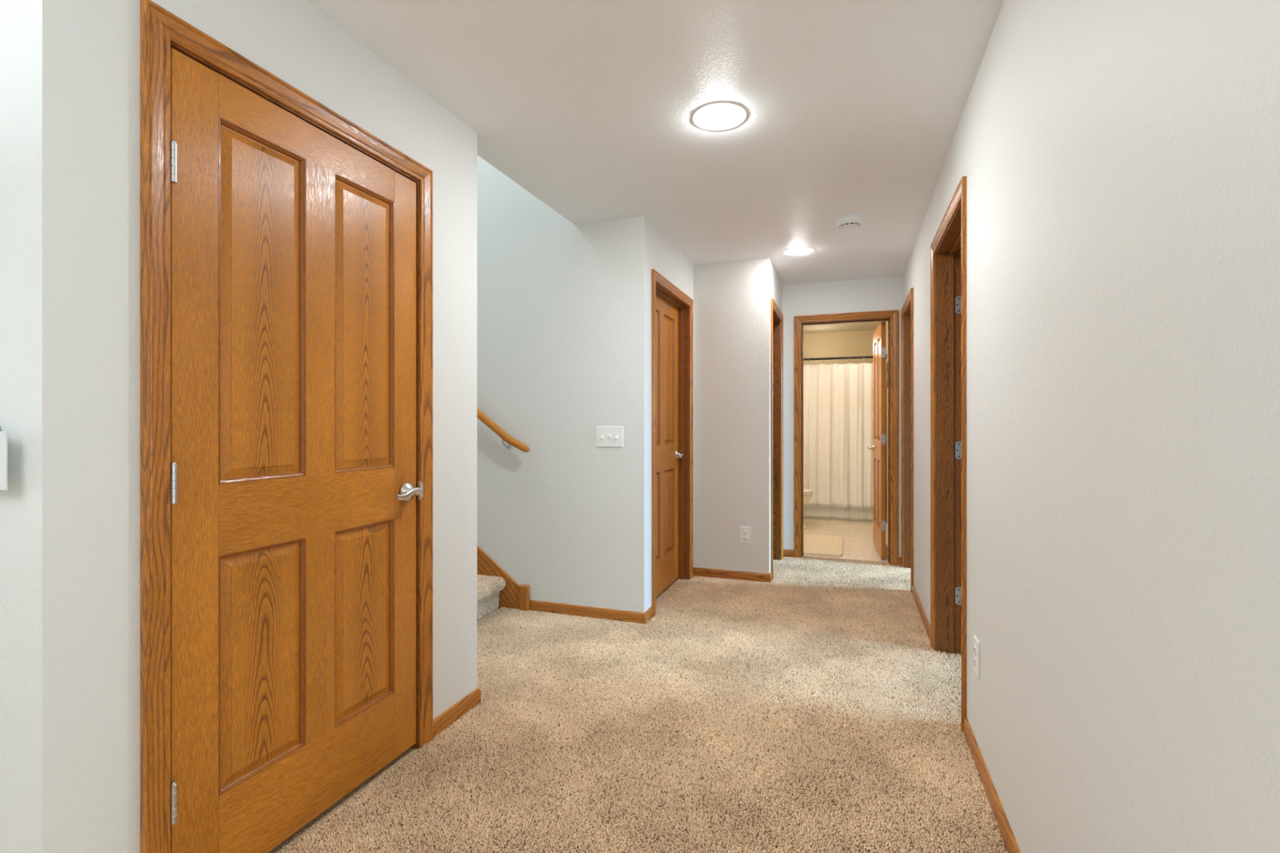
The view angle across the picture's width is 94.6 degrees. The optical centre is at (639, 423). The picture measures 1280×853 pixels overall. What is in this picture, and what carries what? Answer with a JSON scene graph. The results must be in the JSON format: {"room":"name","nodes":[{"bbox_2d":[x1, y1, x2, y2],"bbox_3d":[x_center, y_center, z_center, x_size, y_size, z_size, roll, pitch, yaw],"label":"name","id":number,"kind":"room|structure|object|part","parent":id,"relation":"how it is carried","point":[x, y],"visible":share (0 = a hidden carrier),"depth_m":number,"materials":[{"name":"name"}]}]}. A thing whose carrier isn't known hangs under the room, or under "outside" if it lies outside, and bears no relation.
{"room":"home hallway","nodes":[
{"label":"home hallway","id":0,"kind":"room"},
{"bbox_2d":[0,0,7,852],"bbox_3d":[-3.322,-0.017,1.965,4.425,2.377,0.115,0,0,20],"label":"wall","id":1,"kind":"structure","parent":0,"point":[3,3],"depth_m":1.18,"materials":[{"name":"white paint"}]},
{"bbox_3d":[-1.312,0.029,1.171,0.085,0.080,0.039,0,0,20],"label":"wall hook","id":2,"kind":"object","parent":1,"relation":"attached to","visible":0},
{"bbox_2d":[0,431,7,490],"bbox_3d":[-1.264,0.072,1.148,0.112,0.113,0.003,0,0,20],"label":"card","id":3,"kind":"object","parent":2,"relation":"hanging from","point":[3,435],"visible":1,"depth_m":1.13,"materials":[{"name":"white plastic"}]},
{"bbox_2d":[7,0,476,852],"bbox_3d":[-0.967,-0.017,1.815,0.115,2.377,1.405,0,0,20],"label":"wall","id":4,"kind":"structure","parent":0,"point":[73,66],"depth_m":1.22,"materials":[{"name":"white paint"}]},
{"bbox_2d":[140,0,432,852],"bbox_3d":[-0.960,0.123,1.744,0.174,2.102,0.944,0,0,20],"label":"door","id":5,"kind":"structure","parent":4,"relation":"in","point":[286,246],"depth_m":1.58,"materials":[{"name":"brown wood"}]},
{"bbox_3d":[-1.012,-0.302,1.578,0.026,0.886,0.226,0,0,20],"label":"panel","id":6,"kind":"part","parent":5,"relation":"part of","materials":[{"name":"brown wood"}]},
{"bbox_3d":[-1.012,0.625,1.578,0.026,0.573,0.226,0,0,20],"label":"panel","id":7,"kind":"part","parent":5,"relation":"part of","materials":[{"name":"brown wood"}]},
{"bbox_3d":[-0.896,-0.302,1.906,0.026,0.886,0.226,0,0,20],"label":"panel","id":8,"kind":"part","parent":5,"relation":"part of","materials":[{"name":"brown wood"}]},
{"bbox_3d":[-0.896,0.625,1.906,0.026,0.573,0.226,0,0,20],"label":"panel","id":9,"kind":"part","parent":5,"relation":"part of","materials":[{"name":"brown wood"}]},
{"bbox_3d":[-0.782,0.240,2.007,0.015,0.037,0.118,0,0,20],"label":"lever","id":10,"kind":"part","parent":5,"relation":"part of","materials":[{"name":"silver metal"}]},
{"bbox_3d":[-0.794,0.241,2.061,0.046,0.071,0.071,0,0,20],"label":"lever handle","id":11,"kind":"part","parent":5,"relation":"part of","materials":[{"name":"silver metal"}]},
{"bbox_3d":[-0.803,0.242,2.129,0.043,0.070,0.013,0,0,20],"label":"strike plate","id":12,"kind":"part","parent":5,"relation":"part of","materials":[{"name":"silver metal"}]},
{"bbox_2d":[432,688,480,738],"bbox_3d":[-0.774,1.139,2.341,0.126,0.071,0.306,0,0,20],"label":"baseboard","id":13,"kind":"structure","parent":4,"relation":"attached to","point":[454,713],"depth_m":2.31,"materials":[{"name":"brown wood"}]},
{"bbox_2d":[476,154,650,613],"bbox_3d":[-2.537,-1.283,4.403,5.476,4.910,0.115,0,0,20],"label":"wall","id":14,"kind":"structure","parent":0,"point":[563,307],"depth_m":3.62,"materials":[{"name":"white paint"}]},
{"bbox_2d":[476,545,519,608],"bbox_3d":[-2.157,-0.013,4.197,3.000,2.375,0.018,0,0,20],"label":"trim","id":15,"kind":"structure","parent":14,"relation":"attached to","point":[508,597],"depth_m":3.73,"materials":[{"name":"brown wood"}]},
{"bbox_2d":[476,407,529,452],"bbox_3d":[-1.970,-0.819,4.092,2.760,1.996,0.094,0,0,20],"label":"handrail","id":16,"kind":"object","parent":14,"relation":"attached to","point":[510,441],"visible":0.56,"depth_m":3.66,"materials":[{"name":"brown wood"}]},
{"bbox_2d":[519,584,529,611],"bbox_3d":[-0.720,1.092,3.679,0.059,0.164,0.033,0,0,20],"label":"trim","id":17,"kind":"structure","parent":14,"relation":"attached to","point":[524,589],"depth_m":3.67,"materials":[{"name":"brown wood"}]},
{"bbox_2d":[528,600,653,623],"bbox_3d":[-0.304,1.139,3.616,0.766,0.071,0.146,0,0,20],"label":"baseboard","id":18,"kind":"structure","parent":14,"relation":"attached to","point":[539,606],"depth_m":3.54,"materials":[{"name":"brown wood"}]},
{"bbox_2d":[596,426,622,447],"bbox_3d":[-0.182,0.081,3.497,0.172,0.124,0.020,0,0,20],"label":"light switch","id":19,"kind":"object","parent":14,"relation":"attached to","point":[606,436],"visible":1,"depth_m":3.50,"materials":[{"name":"white plastic"}]},
{"bbox_2d":[267,517,997,852],"bbox_3d":[-0.893,1.194,2.120,10.300,0.056,13.400,0,0,20],"label":"floor","id":20,"kind":"structure","parent":0,"point":[857,535],"depth_m":5.04,"materials":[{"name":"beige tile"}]},
{"bbox_2d":[476,574,505,620],"bbox_3d":[-2.282,0.248,3.631,2.662,1.887,1.131,0,0,20],"label":"staircase","id":21,"kind":"structure","parent":20,"relation":"on","point":[488,588],"depth_m":3.61,"materials":[{"name":"carpet"}]},
{"bbox_2d":[281,555,1008,852],"bbox_3d":[0.626,1.166,2.988,3.333,0.012,4.675,0,0,20],"label":"carpet","id":22,"kind":"structure","parent":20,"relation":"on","point":[708,637],"depth_m":2.17,"materials":[{"name":"beige carpet"}]},
{"bbox_2d":[803,488,813,528],"bbox_3d":[1.564,0.776,6.639,0.731,0.779,0.460,0,0,20],"label":"toilet","id":23,"kind":"object","parent":20,"relation":"on","point":[807,494],"visible":0.16,"depth_m":6.46,"materials":[{"name":"white ceramic"}]},
{"bbox_3d":[1.716,0.750,6.585,0.403,0.023,0.372,0,0,20],"label":"lid","id":24,"kind":"part","parent":23,"relation":"part of","materials":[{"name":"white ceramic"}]},
{"bbox_3d":[1.716,0.774,6.585,0.407,0.020,0.374,0,0,20],"label":"seat","id":25,"kind":"part","parent":23,"relation":"part of","materials":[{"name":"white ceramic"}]},
{"bbox_2d":[803,533,843,557],"bbox_3d":[1.489,1.157,5.696,0.890,0.017,0.928,0,0,20],"label":"bath rug","id":26,"kind":"object","parent":20,"relation":"on","point":[815,544],"visible":0.4,"depth_m":5.56,"materials":[{"name":"beige fabric"}]},
{"bbox_2d":[803,505,872,521],"bbox_3d":[2.187,0.975,7.577,1.756,0.382,0.695,0,0,20],"label":"bathtub","id":27,"kind":"object","parent":20,"relation":"on","point":[810,516],"visible":0.06,"depth_m":7.13,"materials":[{"name":"white ceramic"}]},
{"bbox_2d":[306,0,1004,333],"bbox_3d":[-0.623,-1.255,1.985,9.700,0.100,13.325,0,0,20],"label":"ceiling","id":28,"kind":"structure","parent":0,"point":[588,107],"depth_m":2.23,"materials":[{"name":"white paint"}]},
{"bbox_2d":[692,102,746,130],"bbox_3d":[0.312,-1.199,2.324,0.212,0.011,0.212,0,0,20],"label":"recessed light","id":29,"kind":"object","parent":28,"relation":"in","point":[719,116],"visible":1,"depth_m":2.31,"materials":[{"name":"white"}]},
{"bbox_2d":[782,246,814,255],"bbox_3d":[1.113,-1.199,4.141,0.212,0.011,0.212,0,0,20],"label":"recessed light","id":30,"kind":"object","parent":28,"relation":"in","point":[800,251],"visible":1,"depth_m":4.12,"materials":[{"name":"white"}]},
{"bbox_2d":[835,213,863,230],"bbox_3d":[1.233,-1.177,3.478,0.158,0.055,0.158,0,0,20],"label":"smoke detector","id":31,"kind":"object","parent":28,"relation":"attached to","point":[849,221],"visible":1,"depth_m":3.43,"materials":[{"name":"white plastic"}]},
{"bbox_2d":[650,222,693,606],"bbox_3d":[0.182,-0.017,4.048,0.115,2.377,1.033,0,0,20],"label":"wall","id":32,"kind":"structure","parent":0,"point":[666,259],"depth_m":3.87,"materials":[{"name":"white paint"}]},
{"bbox_2d":[651,269,693,617],"bbox_3d":[0.181,0.123,4.023,0.132,2.102,0.944,0,0,20],"label":"door","id":33,"kind":"structure","parent":32,"relation":"in","point":[672,328],"depth_m":4.20,"materials":[{"name":"brown wood"}]},
{"bbox_3d":[0.077,-0.302,3.874,0.026,0.886,0.227,0,0,20],"label":"panel","id":34,"kind":"part","parent":33,"relation":"part of","materials":[{"name":"brown wood"}]},
{"bbox_3d":[0.077,0.625,3.874,0.026,0.573,0.227,0,0,20],"label":"panel","id":35,"kind":"part","parent":33,"relation":"part of","materials":[{"name":"brown wood"}]},
{"bbox_3d":[0.194,-0.302,4.203,0.026,0.886,0.227,0,0,20],"label":"panel","id":36,"kind":"part","parent":33,"relation":"part of","materials":[{"name":"brown wood"}]},
{"bbox_3d":[0.194,0.625,4.203,0.026,0.573,0.227,0,0,20],"label":"panel","id":37,"kind":"part","parent":33,"relation":"part of","materials":[{"name":"brown wood"}]},
{"bbox_3d":[0.290,0.237,4.353,0.046,0.071,0.071,0,0,20],"label":"lever handle","id":38,"kind":"part","parent":33,"relation":"part of","materials":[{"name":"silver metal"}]},
{"bbox_2d":[693,258,771,573],"bbox_3d":[0.643,-0.017,4.494,0.687,2.377,0.115,0,0,20],"label":"wall","id":39,"kind":"structure","parent":0,"point":[731,300],"depth_m":4.42,"materials":[{"name":"white paint"}]},
{"bbox_2d":[693,567,772,582],"bbox_3d":[0.694,1.139,4.449,0.584,0.071,0.086,0,0,20],"label":"baseboard","id":40,"kind":"structure","parent":39,"relation":"attached to","point":[744,575],"depth_m":4.40,"materials":[{"name":"brown wood"}]},
{"bbox_2d":[739,526,751,543],"bbox_3d":[0.779,0.832,4.375,0.080,0.124,0.018,0,0,20],"label":"power outlet","id":41,"kind":"object","parent":39,"relation":"attached to","point":[744,532],"visible":1,"depth_m":4.37,"materials":[{"name":"white plastic"}]},
{"bbox_2d":[771,263,782,312],"bbox_3d":[1.062,-0.017,4.819,0.115,2.377,0.777,0,0,20],"label":"wall","id":42,"kind":"structure","parent":0,"point":[776,286],"depth_m":4.76,"materials":[{"name":"white paint"}]},
{"bbox_2d":[770,297,782,579],"bbox_3d":[1.048,0.123,4.756,0.132,2.102,0.729,0,0,20],"label":"door","id":43,"kind":"structure","parent":42,"relation":"in","point":[776,316],"depth_m":5.03,"materials":[{"name":"brown wood"}]},
{"bbox_2d":[803,329,875,364],"bbox_3d":[2.323,-0.017,7.956,1.962,2.377,0.100,0,0,20],"label":"wall","id":44,"kind":"structure","parent":0,"point":[856,343],"depth_m":7.80,"materials":[{"name":"beige paint"}]},
{"bbox_2d":[782,275,902,557],"bbox_3d":[2.021,-0.017,4.952,6.700,2.377,0.115,0,0,20],"label":"wall","id":45,"kind":"structure","parent":0,"point":[881,294],"depth_m":5.08,"materials":[{"name":"white paint"}]},
{"bbox_2d":[782,549,794,557],"bbox_3d":[1.290,1.139,5.144,0.099,0.071,0.012,0,0,20],"label":"baseboard","id":46,"kind":"structure","parent":45,"relation":"attached to","point":[786,553],"depth_m":5.14,"materials":[{"name":"brown wood"}]},
{"bbox_2d":[794,310,897,565],"bbox_3d":[1.866,0.123,5.376,0.831,2.102,0.843,0,0,20],"label":"door","id":47,"kind":"structure","parent":45,"relation":"in","point":[878,446],"depth_m":5.06,"materials":[{"name":"brown wood"}]},
{"bbox_3d":[2.206,0.237,5.640,0.046,0.071,0.071,0,0,16],"label":"lever handle","id":48,"kind":"part","parent":47,"relation":"part of","materials":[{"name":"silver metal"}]},
{"bbox_3d":[2.204,-0.302,5.486,0.026,0.886,0.170,0,0,16],"label":"panel","id":49,"kind":"part","parent":47,"relation":"part of","materials":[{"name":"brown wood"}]},
{"bbox_3d":[2.204,0.625,5.486,0.026,0.573,0.170,0,0,16],"label":"panel","id":50,"kind":"part","parent":47,"relation":"part of","materials":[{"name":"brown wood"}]},
{"bbox_3d":[2.122,-0.302,5.205,0.026,0.886,0.170,0,0,16],"label":"panel","id":51,"kind":"part","parent":47,"relation":"part of","materials":[{"name":"brown wood"}]},
{"bbox_3d":[2.122,0.625,5.205,0.026,0.573,0.170,0,0,16],"label":"panel","id":52,"kind":"part","parent":47,"relation":"part of","materials":[{"name":"brown wood"}]},
{"bbox_2d":[897,557,901,565],"bbox_3d":[2.138,1.139,4.843,0.037,0.071,0.012,0,0,20],"label":"baseboard","id":53,"kind":"structure","parent":45,"relation":"attached to","point":[899,558],"depth_m":4.84,"materials":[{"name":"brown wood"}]},
{"bbox_2d":[885,0,1279,852],"bbox_3d":[1.877,-0.017,3.884,0.118,2.377,7.875,0,0,20],"label":"wall","id":54,"kind":"structure","parent":0,"point":[1119,160],"depth_m":0.96,"materials":[{"name":"white paint"}]},
{"bbox_2d":[887,361,888,388],"bbox_3d":[2.772,-0.538,6.603,0.010,0.302,0.146,0,0,20],"label":"wall ornament","id":55,"kind":"object","parent":54,"relation":"attached to","point":[887,362],"visible":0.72,"depth_m":6.56,"materials":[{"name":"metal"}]},
{"bbox_2d":[901,288,913,592],"bbox_3d":[2.059,0.123,4.418,0.132,2.102,0.819,0,0,20],"label":"door","id":56,"kind":"structure","parent":54,"relation":"in","point":[907,310],"depth_m":4.75,"materials":[{"name":"brown wood"}]},
{"bbox_2d":[911,583,930,643],"bbox_3d":[1.698,1.139,3.566,0.012,0.071,1.029,0,0,20],"label":"baseboard","id":57,"kind":"structure","parent":54,"relation":"attached to","point":[926,623],"depth_m":3.50,"materials":[{"name":"brown wood"}]},
{"bbox_2d":[930,176,966,733],"bbox_3d":[1.798,0.123,2.500,0.922,2.102,0.914,0,0,20],"label":"door","id":58,"kind":"structure","parent":54,"relation":"in","point":[948,245],"depth_m":2.99,"materials":[{"name":"brown wood"}]},
{"bbox_3d":[1.495,0.123,2.607,0.016,2.102,0.914,0,0,20],"label":"casing","id":59,"kind":"part","parent":58,"relation":"part of","materials":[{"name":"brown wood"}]},
{"bbox_2d":[973,635,979,678],"bbox_3d":[1.155,0.802,2.031,0.009,0.124,0.080,0,0,20],"label":"power outlet","id":60,"kind":"object","parent":54,"relation":"attached to","point":[975,642],"visible":1,"depth_m":2.02,"materials":[{"name":"white plastic"}]},
{"bbox_2d":[973,657,976,666],"bbox_3d":[1.153,0.822,2.032,0.004,0.035,0.035,0,0,20],"label":"receptacle","id":61,"kind":"object","parent":60,"relation":"attached to","point":[975,658],"depth_m":2.03,"materials":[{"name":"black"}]},
{"bbox_2d":[973,644,976,656],"bbox_3d":[1.153,0.782,2.032,0.004,0.035,0.035,0,0,20],"label":"receptacle","id":62,"kind":"object","parent":60,"relation":"attached to","point":[975,646],"depth_m":2.03,"materials":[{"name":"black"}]},
{"bbox_2d":[963,716,1021,852],"bbox_3d":[0.862,1.139,1.206,0.012,0.071,2.150,0,0,20],"label":"baseboard","id":63,"kind":"structure","parent":54,"relation":"attached to","point":[1011,844],"depth_m":1.79,"materials":[{"name":"brown wood"}]},
{"bbox_3d":[0.957,-0.017,6.889,0.100,2.377,2.825,0,0,20],"label":"wall","id":64,"kind":"structure","parent":0,"visible":0},
{"bbox_2d":[803,354,887,360],"bbox_3d":[2.044,-0.776,7.169,1.762,0.060,0.056,0,0,20],"label":"shower rod","id":65,"kind":"object","parent":64,"relation":"attached to","point":[862,357],"visible":0.41,"depth_m":7.04,"materials":[{"name":"black metal"}]},
{"bbox_3d":[2.046,-0.750,7.168,0.004,0.072,0.042,0,0,20],"label":"curtain ring","id":66,"kind":"object","parent":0,"visible":0},
{"bbox_2d":[803,362,872,519],"bbox_3d":[2.049,0.210,7.156,1.696,1.847,0.092,0,0,20],"label":"shower curtain","id":67,"kind":"object","parent":66,"relation":"hanging from","point":[837,398],"visible":0.4,"depth_m":7.04,"materials":[{"name":"white fabric"}]}
]}

